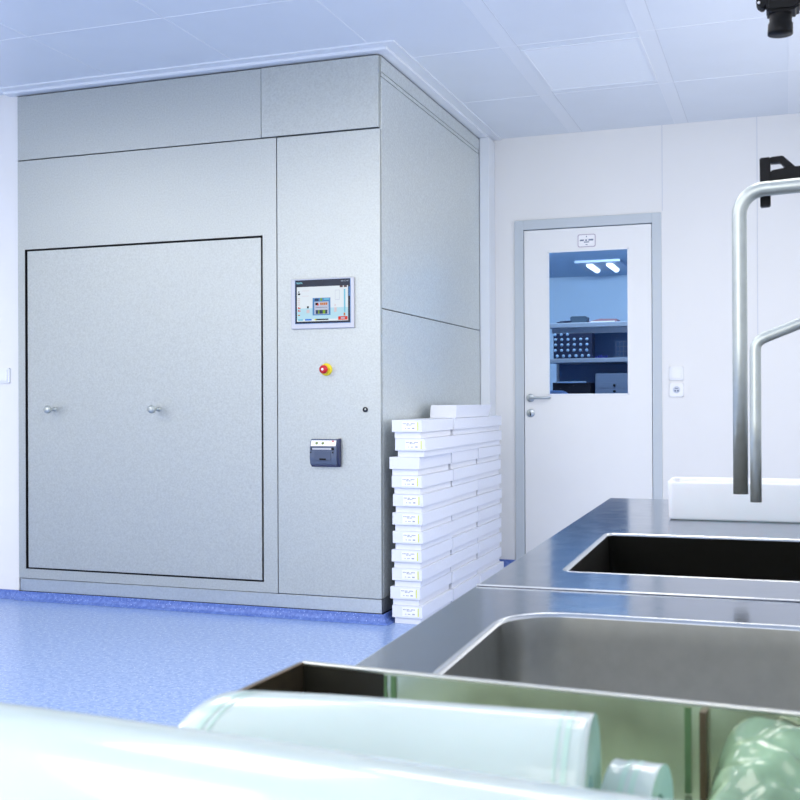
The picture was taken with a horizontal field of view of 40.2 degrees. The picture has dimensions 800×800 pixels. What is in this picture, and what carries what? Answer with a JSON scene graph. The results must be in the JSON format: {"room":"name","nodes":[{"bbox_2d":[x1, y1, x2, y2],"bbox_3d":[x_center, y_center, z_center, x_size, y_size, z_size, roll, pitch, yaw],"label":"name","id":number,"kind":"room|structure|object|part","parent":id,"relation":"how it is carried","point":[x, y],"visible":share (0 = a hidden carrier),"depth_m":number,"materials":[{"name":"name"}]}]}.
{"room":"clean room","nodes":[
{"label":"clean room","id":0,"kind":"room"},
{"bbox_2d":[0,95,22,590],"bbox_3d":[-3.029,-0.288,6.281,2.105,2.720,0.100,0,0,19],"label":"wall","id":1,"kind":"structure","parent":0,"point":[9,399],"depth_m":5.91,"materials":[{"name":"paint"}]},
{"bbox_2d":[0,368,9,382],"bbox_3d":[-2.142,-0.132,5.906,0.082,0.082,0.016,0,0,19],"label":"light switch","id":2,"kind":"object","parent":1,"relation":"attached to","point":[4,372],"visible":1,"depth_m":5.89,"materials":[{"name":"white plastic"}]},
{"bbox_2d":[0,40,501,140],"bbox_3d":[-0.771,-1.647,6.379,2.290,0.020,2.030,0,0,19],"label":"trim","id":3,"kind":"structure","parent":1,"relation":"attached to","point":[390,50],"depth_m":5.50,"materials":[{"name":"white paint"}]},
{"bbox_2d":[0,599,415,725],"bbox_3d":[-1.744,1.112,2.777,7.050,0.100,9.475,0,0,19],"label":"floor","id":4,"kind":"structure","parent":0,"point":[145,665],"depth_m":4.58,"materials":[{"name":"blue plastic"}]},
{"bbox_2d":[18,55,479,613],"bbox_3d":[-0.787,-0.285,6.311,2.073,2.696,1.863,0,0,19],"label":"washer disinfector","id":5,"kind":"object","parent":4,"relation":"on","point":[171,405],"depth_m":5.51,"materials":[{"name":"metal"}]},
{"bbox_3d":[-1.839,0.050,5.743,0.043,0.043,0.075,0,0,19],"label":"door knob","id":6,"kind":"part","parent":5,"relation":"part of","materials":[{"name":"metal"}]},
{"bbox_3d":[-1.364,-1.457,5.630,1.449,0.341,0.022,0,0,19],"label":"header panel","id":7,"kind":"part","parent":5,"relation":"part of","materials":[{"name":"metal"}]},
{"bbox_3d":[-1.330,0.047,5.615,1.384,1.685,0.023,0,0,19],"label":"loading door","id":8,"kind":"part","parent":5,"relation":"part of","materials":[{"name":"metal"}]},
{"bbox_3d":[-1.244,0.047,5.529,0.043,0.043,0.083,0,0,19],"label":"door knob","id":9,"kind":"part","parent":5,"relation":"part of","materials":[{"name":"metal"}]},
{"bbox_2d":[0,559,514,625],"bbox_3d":[-1.659,1.044,6.726,4.380,0.044,1.969,0,0,19],"label":"baseboard","id":10,"kind":"structure","parent":5,"relation":"attached to","point":[386,619],"depth_m":5.47,"materials":[{"name":"blue plastic"}]},
{"bbox_3d":[-0.389,-1.462,5.283,0.614,0.341,0.026,0,0,19],"label":"header panel","id":11,"kind":"part","parent":5,"relation":"part of","materials":[{"name":"metal"}]},
{"bbox_2d":[291,277,354,329],"bbox_3d":[-0.373,-0.465,5.258,0.330,0.243,0.015,0,0,19],"label":"screen","id":12,"kind":"object","parent":5,"relation":"attached to","point":[316,303],"visible":1,"depth_m":5.25,"materials":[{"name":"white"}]},
{"bbox_2d":[310,438,340,466],"bbox_3d":[-0.358,0.253,5.241,0.150,0.136,0.038,0,0,19],"label":"printer","id":13,"kind":"object","parent":5,"relation":"attached to","point":[323,452],"visible":1,"depth_m":5.22,"materials":[{"name":"plastic"}]},
{"bbox_3d":[-0.362,-0.146,5.235,0.060,0.060,0.051,0,0,19],"label":"emergency stop button","id":14,"kind":"part","parent":5,"relation":"part of","materials":[{"name":"red plastic"}]},
{"bbox_3d":[-0.341,-0.171,5.268,0.538,2.229,0.024,0,0,19],"label":"control panel","id":15,"kind":"part","parent":5,"relation":"part of","materials":[{"name":"metal"}]},
{"bbox_3d":[0.198,-1.549,6.023,0.012,0.018,1.751,0,0,19],"label":"rail","id":16,"kind":"part","parent":5,"relation":"part of","materials":[{"name":"metal"}]},
{"bbox_3d":[0.198,-1.598,6.023,0.012,0.072,1.751,0,0,19],"label":"panel","id":17,"kind":"part","parent":5,"relation":"part of","materials":[{"name":"metal"}]},
{"bbox_3d":[0.200,-0.987,6.022,0.012,1.098,1.751,0,0,19],"label":"panel","id":18,"kind":"part","parent":5,"relation":"part of","materials":[{"name":"metal"}]},
{"bbox_3d":[0.205,0.255,6.020,0.012,1.375,1.751,0,0,19],"label":"panel","id":19,"kind":"part","parent":5,"relation":"part of","materials":[{"name":"metal"}]},
{"bbox_2d":[392,589,452,624],"bbox_3d":[0.118,1.014,5.392,0.149,0.087,0.509,0,0,19],"label":"storage box","id":20,"kind":"object","parent":4,"relation":"on","point":[404,614],"visible":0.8,"depth_m":5.17,"materials":[{"name":"cardboard"}]},
{"bbox_2d":[390,572,450,605],"bbox_3d":[0.109,0.927,5.395,0.149,0.087,0.509,0,0,19],"label":"storage box","id":21,"kind":"object","parent":20,"relation":"on","point":[412,596],"visible":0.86,"depth_m":5.18,"materials":[{"name":"cardboard"}]},
{"bbox_2d":[392,555,452,586],"bbox_3d":[0.117,0.839,5.393,0.149,0.087,0.509,0,0,19],"label":"storage box","id":22,"kind":"object","parent":21,"relation":"on","point":[404,577],"visible":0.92,"depth_m":5.18,"materials":[{"name":"cardboard"}]},
{"bbox_2d":[392,538,452,568],"bbox_3d":[0.115,0.751,5.393,0.149,0.087,0.509,0,0,20],"label":"storage box","id":23,"kind":"object","parent":22,"relation":"on","point":[414,559],"visible":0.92,"depth_m":5.18,"materials":[{"name":"cardboard"}]},
{"bbox_2d":[393,521,453,549],"bbox_3d":[0.121,0.664,5.391,0.149,0.087,0.509,0,0,20],"label":"storage box","id":24,"kind":"object","parent":23,"relation":"on","point":[404,540],"visible":0.9,"depth_m":5.17,"materials":[{"name":"cardboard"}]},
{"bbox_2d":[392,504,453,531],"bbox_3d":[0.120,0.576,5.391,0.149,0.087,0.509,0,0,20],"label":"storage box","id":25,"kind":"object","parent":24,"relation":"on","point":[418,522],"visible":0.94,"depth_m":5.18,"materials":[{"name":"cardboard"}]},
{"bbox_2d":[393,487,453,512],"bbox_3d":[0.122,0.489,5.391,0.149,0.087,0.509,0,0,20],"label":"storage box","id":26,"kind":"object","parent":25,"relation":"on","point":[405,503],"visible":0.91,"depth_m":5.17,"materials":[{"name":"cardboard"}]},
{"bbox_2d":[392,470,452,493],"bbox_3d":[0.116,0.401,5.393,0.149,0.087,0.509,0,0,20],"label":"storage box","id":27,"kind":"object","parent":26,"relation":"on","point":[421,484],"visible":0.91,"depth_m":5.18,"materials":[{"name":"cardboard"}]},
{"bbox_2d":[389,453,450,475],"bbox_3d":[0.105,0.313,5.397,0.149,0.087,0.508,0,0,20],"label":"storage box","id":28,"kind":"object","parent":27,"relation":"on","point":[407,466],"visible":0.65,"depth_m":5.18,"materials":[{"name":"white cardboard"}]},
{"bbox_3d":[0.105,0.298,5.397,0.149,0.056,0.508,0,0,20],"label":"lid","id":29,"kind":"part","parent":28,"relation":"part of","materials":[{"name":"white cardboard"}]},
{"bbox_2d":[395,435,455,456],"bbox_3d":[0.132,0.226,5.387,0.149,0.087,0.509,0,0,19],"label":"storage box","id":30,"kind":"object","parent":28,"relation":"on","point":[406,447],"visible":0.87,"depth_m":5.17,"materials":[{"name":"cardboard"}]},
{"bbox_2d":[392,418,452,438],"bbox_3d":[0.116,0.138,5.393,0.149,0.087,0.509,0,0,19],"label":"storage box","id":31,"kind":"object","parent":30,"relation":"on","point":[424,427],"visible":1,"depth_m":5.18,"materials":[{"name":"cardboard"}]},
{"bbox_3d":[0.117,0.123,5.393,0.149,0.056,0.508,0,0,19],"label":"lid","id":32,"kind":"part","parent":31,"relation":"part of","materials":[{"name":"white cardboard"}]},
{"bbox_2d":[449,574,479,601],"bbox_3d":[0.289,1.014,5.878,0.149,0.087,0.509,0,0,19],"label":"storage box","id":33,"kind":"object","parent":4,"relation":"on","point":[459,590],"visible":0.25,"depth_m":5.83,"materials":[{"name":"cardboard"}]},
{"bbox_2d":[449,558,478,587],"bbox_3d":[0.287,0.927,5.877,0.149,0.087,0.509,0,0,19],"label":"storage box","id":34,"kind":"object","parent":33,"relation":"on","point":[468,570],"visible":0.32,"depth_m":5.81,"materials":[{"name":"cardboard"}]},
{"bbox_2d":[450,543,478,570],"bbox_3d":[0.284,0.839,5.880,0.149,0.087,0.509,0,0,19],"label":"storage box","id":35,"kind":"object","parent":34,"relation":"on","point":[468,554],"visible":0.31,"depth_m":5.84,"materials":[{"name":"cardboard"}]},
{"bbox_2d":[450,527,478,553],"bbox_3d":[0.287,0.751,5.876,0.149,0.087,0.509,0,0,19],"label":"storage box","id":36,"kind":"object","parent":35,"relation":"on","point":[463,540],"visible":0.3,"depth_m":5.83,"materials":[{"name":"cardboard"}]},
{"bbox_2d":[451,511,477,536],"bbox_3d":[0.283,0.664,5.879,0.149,0.087,0.509,0,0,19],"label":"storage box","id":37,"kind":"object","parent":36,"relation":"on","point":[462,524],"visible":0.23,"depth_m":5.85,"materials":[{"name":"cardboard"}]},
{"bbox_2d":[451,495,478,519],"bbox_3d":[0.289,0.576,5.878,0.149,0.087,0.509,0,0,19],"label":"storage box","id":38,"kind":"object","parent":37,"relation":"on","point":[466,506],"visible":0.31,"depth_m":5.84,"materials":[{"name":"cardboard"}]},
{"bbox_2d":[451,480,478,502],"bbox_3d":[0.283,0.489,5.878,0.149,0.087,0.509,0,0,19],"label":"storage box","id":39,"kind":"object","parent":38,"relation":"on","point":[465,490],"visible":0.3,"depth_m":5.85,"materials":[{"name":"cardboard"}]},
{"bbox_2d":[448,464,479,485],"bbox_3d":[0.289,0.401,5.878,0.149,0.087,0.509,0,0,19],"label":"storage box","id":40,"kind":"object","parent":39,"relation":"on","point":[465,474],"visible":0.31,"depth_m":5.83,"materials":[{"name":"cardboard"}]},
{"bbox_2d":[448,448,477,468],"bbox_3d":[0.281,0.313,5.879,0.149,0.087,0.509,0,0,19],"label":"storage box","id":41,"kind":"object","parent":40,"relation":"on","point":[467,457],"visible":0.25,"depth_m":5.83,"materials":[{"name":"cardboard"}]},
{"bbox_3d":[0.281,0.298,5.879,0.149,0.056,0.508,0,0,19],"label":"lid","id":42,"kind":"part","parent":41,"relation":"part of","materials":[{"name":"white cardboard"}]},
{"bbox_2d":[454,433,480,451],"bbox_3d":[0.295,0.226,5.873,0.149,0.087,0.509,0,0,19],"label":"storage box","id":43,"kind":"object","parent":41,"relation":"on","point":[470,441],"visible":0.29,"depth_m":5.85,"materials":[{"name":"cardboard"}]},
{"bbox_2d":[450,417,480,434],"bbox_3d":[0.295,0.138,5.875,0.149,0.087,0.509,0,0,19],"label":"storage box","id":44,"kind":"object","parent":43,"relation":"on","point":[464,425],"visible":0.4,"depth_m":5.82,"materials":[{"name":"cardboard"}]},
{"bbox_2d":[430,405,490,417],"bbox_3d":[0.344,0.060,6.033,0.148,0.066,0.705,0,0,19],"label":"storage box","id":45,"kind":"object","parent":44,"relation":"on","point":[437,411],"visible":1,"depth_m":5.72,"materials":[{"name":"white cardboard"}]},
{"bbox_3d":[0.295,0.123,5.875,0.149,0.056,0.508,0,0,19],"label":"lid","id":46,"kind":"part","parent":44,"relation":"part of","materials":[{"name":"white cardboard"}]},
{"bbox_3d":[0.295,0.210,5.874,0.149,0.056,0.508,0,0,19],"label":"lid","id":47,"kind":"part","parent":43,"relation":"part of","materials":[{"name":"white cardboard"}]},
{"bbox_2d":[478,561,503,582],"bbox_3d":[0.468,1.014,6.357,0.149,0.087,0.509,0,0,20],"label":"storage box","id":48,"kind":"object","parent":4,"relation":"on","point":[485,574],"visible":0.26,"depth_m":6.30,"materials":[{"name":"cardboard"}]},
{"bbox_2d":[477,547,500,573],"bbox_3d":[0.455,0.927,6.359,0.149,0.087,0.509,0,0,20],"label":"storage box","id":49,"kind":"object","parent":48,"relation":"on","point":[490,558],"visible":0.28,"depth_m":6.31,"materials":[{"name":"cardboard"}]},
{"bbox_2d":[476,532,500,557],"bbox_3d":[0.456,0.839,6.361,0.149,0.087,0.509,0,0,19],"label":"storage box","id":50,"kind":"object","parent":49,"relation":"on","point":[486,545],"visible":0.27,"depth_m":6.31,"materials":[{"name":"cardboard"}]},
{"bbox_2d":[476,518,500,541],"bbox_3d":[0.455,0.751,6.361,0.149,0.087,0.509,0,0,19],"label":"storage box","id":51,"kind":"object","parent":50,"relation":"on","point":[486,530],"visible":0.23,"depth_m":6.31,"materials":[{"name":"cardboard"}]},
{"bbox_2d":[476,503,501,525],"bbox_3d":[0.456,0.664,6.359,0.149,0.087,0.509,0,0,19],"label":"storage box","id":52,"kind":"object","parent":51,"relation":"on","point":[485,515],"visible":0.29,"depth_m":6.31,"materials":[{"name":"cardboard"}]},
{"bbox_2d":[477,488,501,510],"bbox_3d":[0.457,0.576,6.363,0.149,0.087,0.509,0,0,20],"label":"storage box","id":53,"kind":"object","parent":52,"relation":"on","point":[490,498],"visible":0.27,"depth_m":6.33,"materials":[{"name":"cardboard"}]},
{"bbox_2d":[476,474,500,494],"bbox_3d":[0.455,0.489,6.361,0.149,0.087,0.509,0,0,19],"label":"storage box","id":54,"kind":"object","parent":53,"relation":"on","point":[490,483],"visible":0.26,"depth_m":6.31,"materials":[{"name":"cardboard"}]},
{"bbox_2d":[477,459,500,478],"bbox_3d":[0.451,0.401,6.361,0.149,0.087,0.509,0,0,19],"label":"storage box","id":55,"kind":"object","parent":54,"relation":"on","point":[489,468],"visible":0.27,"depth_m":6.34,"materials":[{"name":"cardboard"}]},
{"bbox_2d":[476,445,500,463],"bbox_3d":[0.452,0.313,6.361,0.149,0.087,0.509,0,0,19],"label":"storage box","id":56,"kind":"object","parent":55,"relation":"on","point":[490,453],"visible":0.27,"depth_m":6.32,"materials":[{"name":"cardboard"}]},
{"bbox_3d":[0.452,0.298,6.362,0.149,0.056,0.508,0,0,19],"label":"lid","id":57,"kind":"part","parent":56,"relation":"part of","materials":[{"name":"white cardboard"}]},
{"bbox_2d":[479,430,501,447],"bbox_3d":[0.457,0.226,6.360,0.149,0.087,0.509,0,0,19],"label":"storage box","id":58,"kind":"object","parent":56,"relation":"on","point":[489,438],"visible":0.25,"depth_m":6.35,"materials":[{"name":"cardboard"}]},
{"bbox_2d":[479,416,500,431],"bbox_3d":[0.455,0.138,6.361,0.149,0.087,0.509,0,0,19],"label":"storage box","id":59,"kind":"object","parent":58,"relation":"on","point":[488,423],"visible":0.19,"depth_m":6.33,"materials":[{"name":"cardboard"}]},
{"bbox_3d":[0.456,0.123,6.361,0.149,0.056,0.508,0,0,19],"label":"lid","id":60,"kind":"part","parent":59,"relation":"part of","materials":[{"name":"white cardboard"}]},
{"bbox_3d":[0.457,0.210,6.361,0.149,0.056,0.508,0,0,19],"label":"lid","id":61,"kind":"part","parent":58,"relation":"part of","materials":[{"name":"white cardboard"}]},
{"bbox_3d":[0.451,0.386,6.361,0.149,0.056,0.508,0,0,19],"label":"lid","id":62,"kind":"part","parent":55,"relation":"part of","materials":[{"name":"white cardboard"}]},
{"bbox_3d":[0.457,0.561,6.363,0.149,0.056,0.508,0,0,20],"label":"lid","id":63,"kind":"part","parent":53,"relation":"part of","materials":[{"name":"white cardboard"}]},
{"bbox_2d":[237,660,799,799],"bbox_3d":[0.302,0.629,0.482,1.021,0.840,0.445,0,0,24],"label":"bin","id":64,"kind":"object","parent":4,"relation":"on","point":[687,736],"visible":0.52,"depth_m":0.79,"materials":[{"name":"green metal"}]},
{"bbox_2d":[0,702,671,799],"bbox_3d":[-0.125,0.216,0.528,0.531,0.114,0.116,0,0,23],"label":"roll","id":65,"kind":"object","parent":64,"relation":"on","point":[46,753],"visible":1,"depth_m":0.49,"materials":[{"name":"white plastic"}]},
{"bbox_3d":[-0.046,0.245,0.871,0.074,0.062,0.002,0,0,24],"label":"dark panel","id":66,"kind":"part","parent":64,"relation":"part of","materials":[{"name":"metal"}]},
{"bbox_2d":[178,690,600,789],"bbox_3d":[-0.010,0.225,0.646,0.245,0.096,0.095,0,0,16],"label":"roll","id":67,"kind":"object","parent":64,"relation":"on","point":[543,745],"visible":0.65,"depth_m":0.62,"materials":[{"name":"white plastic"}]},
{"bbox_3d":[0.422,0.243,0.668,0.946,0.062,0.002,0,0,24],"label":"green panel","id":68,"kind":"part","parent":64,"relation":"part of","materials":[{"name":"metal"}]},
{"bbox_2d":[601,758,673,799],"bbox_3d":[0.138,0.242,0.639,0.029,0.062,0.064,0,0,27],"label":"roll","id":69,"kind":"object","parent":64,"relation":"on","point":[632,777],"visible":0.91,"depth_m":0.63,"materials":[{"name":"plastic"}]},
{"bbox_3d":[0.301,0.276,0.482,1.020,0.003,0.440,0,0,24],"label":"floor plate","id":70,"kind":"part","parent":64,"relation":"part of","materials":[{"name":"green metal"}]},
{"bbox_2d":[707,717,799,799],"bbox_3d":[0.345,0.244,0.650,0.320,0.061,0.088,0,0,24],"label":"film","id":71,"kind":"object","parent":64,"relation":"on","point":[759,759],"visible":1,"depth_m":0.71,"materials":[{"name":"green plastic"}]},
{"bbox_2d":[355,584,799,710],"bbox_3d":[0.483,0.648,1.055,0.986,0.802,0.582,0,0,18],"label":"sink","id":72,"kind":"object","parent":4,"relation":"on","point":[737,650],"depth_m":1.25,"materials":[{"name":"metal"}]},
{"bbox_2d":[443,617,799,710],"bbox_3d":[0.256,0.352,1.060,0.383,0.196,0.387,0,0,18],"label":"basin","id":73,"kind":"object","parent":72,"relation":"in","point":[755,664],"depth_m":1.24,"materials":[{"name":"metal"}]},
{"bbox_2d":[480,498,799,601],"bbox_3d":[0.792,0.649,1.993,0.986,0.801,1.398,0,0,18],"label":"countertop","id":74,"kind":"structure","parent":4,"relation":"on","point":[622,544],"depth_m":1.99,"materials":[{"name":"metal"}]},
{"bbox_2d":[569,536,799,580],"bbox_3d":[0.589,0.372,1.746,0.569,0.236,0.479,0,0,18],"label":"basin","id":75,"kind":"object","parent":74,"relation":"in","point":[700,557],"depth_m":2.00,"materials":[{"name":"metal"}]},
{"bbox_2d":[668,477,799,522],"bbox_3d":[0.847,0.209,2.279,0.552,0.079,0.152,0,0,18],"label":"container","id":76,"kind":"object","parent":74,"relation":"on","point":[689,498],"visible":1,"depth_m":2.26,"materials":[{"name":"plastic"}]},
{"bbox_2d":[732,178,799,494],"bbox_3d":[0.712,-0.054,1.690,0.381,0.606,0.062,0,0,19],"label":"metal pipe","id":77,"kind":"object","parent":74,"relation":"on","point":[744,200],"visible":1,"depth_m":1.76,"materials":[{"name":"metal"}]},
{"bbox_2d":[750,317,799,502],"bbox_3d":[0.628,0.035,1.528,0.265,0.426,0.048,0,0,19],"label":"spout","id":78,"kind":"object","parent":74,"relation":"on","point":[761,339],"visible":1,"depth_m":1.56,"materials":[{"name":"metal"}]},
{"bbox_2d":[756,0,799,37],"bbox_3d":[0.696,-0.275,1.631,0.309,1.048,0.056,0,0,19],"label":"camera","id":79,"kind":"object","parent":74,"relation":"on","point":[780,13],"visible":1,"depth_m":1.66,"materials":[{"name":"black plastic"}]},
{"bbox_2d":[759,156,799,207],"bbox_3d":[0.705,-0.074,1.749,0.243,0.644,0.024,0,0,19],"label":"gun","id":80,"kind":"object","parent":74,"relation":"on","point":[789,171],"visible":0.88,"depth_m":1.77,"materials":[{"name":"black plastic"}]},
{"bbox_3d":[0.622,-0.386,1.777,0.038,0.020,0.016,0,0,19],"label":"loop handle","id":81,"kind":"part","parent":80,"relation":"part of","materials":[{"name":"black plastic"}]},
{"bbox_2d":[0,0,794,138],"bbox_3d":[-1.740,-1.708,2.829,7.050,0.100,9.575,0,0,19],"label":"ceiling","id":82,"kind":"structure","parent":0,"point":[425,28],"depth_m":5.06,"materials":[{"name":"paint"}]},
{"bbox_2d":[0,23,106,74],"bbox_3d":[-2.081,-1.655,3.887,0.006,0.003,3.543,0,0,19],"label":"trim","id":83,"kind":"structure","parent":82,"relation":"attached to","point":[0,23],"depth_m":5.14,"materials":[{"name":"white metal"}]},
{"bbox_2d":[0,0,292,40],"bbox_3d":[-1.016,-1.658,4.739,6.740,0.003,0.004,0,0,19],"label":"trim","id":84,"kind":"structure","parent":82,"relation":"attached to","point":[287,0],"depth_m":4.76,"materials":[{"name":"white metal"}]},
{"bbox_2d":[134,0,231,59],"bbox_3d":[-1.412,-1.658,3.651,0.006,0.003,3.543,0,0,19],"label":"trim","id":85,"kind":"structure","parent":82,"relation":"attached to","point":[134,0],"depth_m":4.88,"materials":[{"name":"white metal"}]},
{"bbox_2d":[316,0,366,42],"bbox_3d":[-0.744,-1.661,3.415,0.006,0.003,3.543,0,0,19],"label":"trim","id":86,"kind":"structure","parent":82,"relation":"attached to","point":[316,0],"depth_m":4.78,"materials":[{"name":"white metal"}]},
{"bbox_2d":[462,0,581,132],"bbox_3d":[0.166,-1.664,4.165,0.080,0.003,5.565,0,0,19],"label":"trim","id":87,"kind":"structure","parent":82,"relation":"attached to","point":[479,9],"depth_m":5.34,"materials":[{"name":"white"}]},
{"bbox_2d":[520,37,656,90],"bbox_3d":[0.955,-1.663,5.443,0.560,0.006,0.720,0,0,19],"label":"recessed light","id":88,"kind":"object","parent":82,"relation":"in","point":[623,60],"visible":1,"depth_m":5.40,"materials":[{"name":"white paint"}]},
{"bbox_2d":[413,13,799,57],"bbox_3d":[1.260,-1.667,4.879,2.540,0.003,0.004,0,0,19],"label":"trim","id":89,"kind":"structure","parent":82,"relation":"attached to","point":[799,13],"depth_m":5.01,"materials":[{"name":"white metal"}]},
{"bbox_2d":[464,70,794,102],"bbox_3d":[1.546,-1.667,5.690,2.540,0.003,0.004,0,0,19],"label":"trim","id":90,"kind":"structure","parent":82,"relation":"attached to","point":[791,70],"depth_m":5.80,"materials":[{"name":"white metal"}]},
{"bbox_2d":[625,0,687,123],"bbox_3d":[0.766,-1.667,3.953,0.080,0.003,5.565,0,0,19],"label":"trim","id":91,"kind":"structure","parent":82,"relation":"attached to","point":[638,9],"depth_m":5.30,"materials":[{"name":"white"}]},
{"bbox_2d":[478,113,799,559],"bbox_3d":[1.801,-0.307,6.602,2.900,2.720,0.100,0,0,19],"label":"wall","id":92,"kind":"structure","parent":0,"point":[702,168],"depth_m":6.57,"materials":[{"name":"paint"}]},
{"bbox_2d":[479,137,495,415],"bbox_3d":[0.556,-0.317,6.907,0.061,2.650,0.151,0,0,19],"label":"trim","id":93,"kind":"structure","parent":92,"relation":"attached to","point":[486,145],"depth_m":6.84,"materials":[{"name":"white paint"}]},
{"bbox_2d":[514,212,662,559],"bbox_3d":[1.166,-0.041,6.792,0.908,2.188,0.164,0,0,19],"label":"door","id":94,"kind":"structure","parent":92,"relation":"in","point":[588,290],"depth_m":6.78,"materials":[{"name":"grey"}]},
{"bbox_3d":[0.865,-0.013,6.844,0.158,0.052,0.060,0,0,19],"label":"handle","id":95,"kind":"part","parent":94,"relation":"part of","materials":[{"name":"metal"}]},
{"bbox_3d":[1.171,-0.481,6.789,0.496,0.895,0.004,0,0,19],"label":"pane","id":96,"kind":"part","parent":94,"relation":"part of","materials":[{"name":"clear glass"}]},
{"bbox_2d":[669,367,682,379],"bbox_3d":[1.666,-0.160,6.588,0.082,0.082,0.016,0,0,19],"label":"light switch","id":97,"kind":"object","parent":92,"relation":"attached to","point":[675,373],"visible":1,"depth_m":6.58,"materials":[{"name":"white plastic"}]},
{"bbox_2d":[670,383,683,396],"bbox_3d":[1.668,-0.060,6.589,0.082,0.082,0.014,0,0,19],"label":"wall socket","id":98,"kind":"object","parent":92,"relation":"attached to","point":[676,389],"visible":1,"depth_m":6.58,"materials":[{"name":"white plastic"}]},
{"bbox_2d":[756,117,757,334],"bbox_3d":[2.110,-0.334,6.444,0.004,2.670,0.012,0,0,19],"label":"trim","id":99,"kind":"structure","parent":92,"relation":"attached to","point":[756,117],"depth_m":6.44,"materials":[{"name":"white"}]},
{"bbox_2d":[788,14,799,113],"bbox_3d":[1.375,-1.670,3.738,0.080,0.003,5.565,0,0,19],"label":"trim","id":100,"kind":"structure","parent":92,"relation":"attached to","point":[794,40],"depth_m":5.52,"materials":[{"name":"white"}]}
]}

